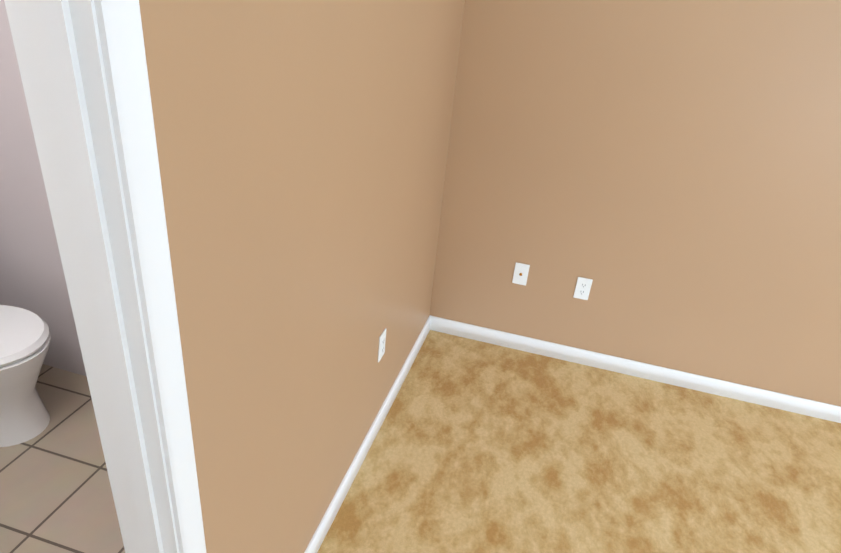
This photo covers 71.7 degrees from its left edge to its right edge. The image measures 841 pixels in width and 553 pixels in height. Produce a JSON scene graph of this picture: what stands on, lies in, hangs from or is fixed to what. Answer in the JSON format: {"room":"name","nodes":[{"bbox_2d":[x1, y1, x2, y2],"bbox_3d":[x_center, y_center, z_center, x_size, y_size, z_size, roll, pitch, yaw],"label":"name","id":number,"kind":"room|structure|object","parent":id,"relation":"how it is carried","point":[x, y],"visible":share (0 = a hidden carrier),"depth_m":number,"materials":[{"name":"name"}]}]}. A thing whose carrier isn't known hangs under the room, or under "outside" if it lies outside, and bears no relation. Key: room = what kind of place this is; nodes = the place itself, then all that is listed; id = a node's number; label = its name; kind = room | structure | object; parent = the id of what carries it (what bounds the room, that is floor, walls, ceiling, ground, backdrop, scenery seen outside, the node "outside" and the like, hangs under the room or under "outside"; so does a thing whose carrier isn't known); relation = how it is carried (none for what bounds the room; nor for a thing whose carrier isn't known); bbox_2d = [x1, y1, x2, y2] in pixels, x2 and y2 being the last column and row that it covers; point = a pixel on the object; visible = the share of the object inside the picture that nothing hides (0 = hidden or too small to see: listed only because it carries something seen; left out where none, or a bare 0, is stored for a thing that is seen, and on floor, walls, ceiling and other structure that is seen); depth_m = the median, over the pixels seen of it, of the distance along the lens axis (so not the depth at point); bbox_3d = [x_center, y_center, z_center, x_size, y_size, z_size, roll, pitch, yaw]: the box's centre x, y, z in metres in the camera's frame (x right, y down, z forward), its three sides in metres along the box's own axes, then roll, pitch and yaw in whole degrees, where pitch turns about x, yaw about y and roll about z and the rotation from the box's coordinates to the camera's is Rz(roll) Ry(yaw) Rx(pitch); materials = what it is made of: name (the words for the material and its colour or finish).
{"room":"empty bedroom","nodes":[
{"label":"empty bedroom","id":0,"kind":"room"},
{"bbox_2d":[0,0,85,375],"bbox_3d":[-1.043,-0.560,2.004,1.710,2.380,0.100,12,28,12],"label":"wall","id":1,"kind":"structure","parent":0,"point":[32,277],"depth_m":2.29,"materials":[{"name":"paint"}]},
{"bbox_2d":[0,364,124,552],"bbox_3d":[-1.452,0.937,1.745,1.830,0.104,2.040,12,28,12],"label":"floor","id":2,"kind":"structure","parent":0,"point":[56,495],"depth_m":2.05,"materials":[{"name":"beige tile"}]},
{"bbox_2d":[0,305,49,446],"bbox_3d":[-1.699,0.214,2.132,0.695,0.771,0.440,12,28,12],"label":"toilet","id":3,"kind":"object","parent":2,"relation":"on","point":[24,347],"visible":1,"depth_m":2.14,"materials":[{"name":"white ceramic"}]},
{"bbox_2d":[139,0,464,552],"bbox_3d":[-0.457,0.084,0.884,0.120,2.380,4.070,12,28,12],"label":"wall","id":4,"kind":"structure","parent":0,"point":[302,147],"depth_m":1.31,"materials":[{"name":"beige paint"}]},
{"bbox_2d":[4,0,206,552],"bbox_3d":[-0.562,0.382,0.635,0.137,2.065,0.830,12,28,12],"label":"door frame","id":5,"kind":"structure","parent":4,"relation":"attached to","point":[82,64],"depth_m":0.79,"materials":[{"name":"white paint"},{"name":"wood"}]},
{"bbox_2d":[304,317,430,552],"bbox_3d":[-0.480,1.089,1.447,0.013,0.082,3.937,12,28,12],"label":"baseboard","id":6,"kind":"structure","parent":4,"relation":"attached to","point":[322,529],"depth_m":2.25,"materials":[{"name":"white wood"}]},
{"bbox_2d":[378,328,385,361],"bbox_3d":[-0.147,0.265,2.234,0.008,0.115,0.070,12,28,12],"label":"electrical outlet","id":7,"kind":"object","parent":4,"relation":"attached to","point":[382,340],"visible":0.98,"depth_m":2.22,"materials":[{"name":"white plastic"}]},
{"bbox_2d":[317,330,840,552],"bbox_3d":[1.579,1.599,1.065,4.520,0.100,4.190,12,28,12],"label":"floor carpet","id":8,"kind":"object","parent":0,"point":[479,447],"depth_m":2.36,"materials":[{"name":"beige carpet"}]},
{"bbox_2d":[430,0,840,406],"bbox_3d":[2.226,-0.363,2.254,4.540,2.380,0.120,12,28,12],"label":"wall","id":9,"kind":"structure","parent":0,"point":[664,176],"depth_m":2.55,"materials":[{"name":"beige paint"}]},
{"bbox_2d":[512,262,529,285],"bbox_3d":[0.498,-0.010,2.886,0.070,0.115,0.016,12,28,12],"label":"outlet","id":10,"kind":"object","parent":9,"relation":"attached to","point":[521,271],"visible":1,"depth_m":2.89,"materials":[{"name":"white plastic"}]},
{"bbox_2d":[573,277,592,299],"bbox_3d":[0.791,0.059,2.833,0.070,0.115,0.008,12,28,12],"label":"electrical outlet","id":11,"kind":"object","parent":9,"relation":"attached to","point":[582,288],"visible":1,"depth_m":2.83,"materials":[{"name":"white plastic"}]},
{"bbox_2d":[429,315,840,422],"bbox_3d":[2.106,0.680,2.727,4.300,0.082,0.013,12,28,12],"label":"baseboard","id":12,"kind":"structure","parent":9,"relation":"attached to","point":[799,405],"depth_m":2.93,"materials":[{"name":"white wood"}]}
]}

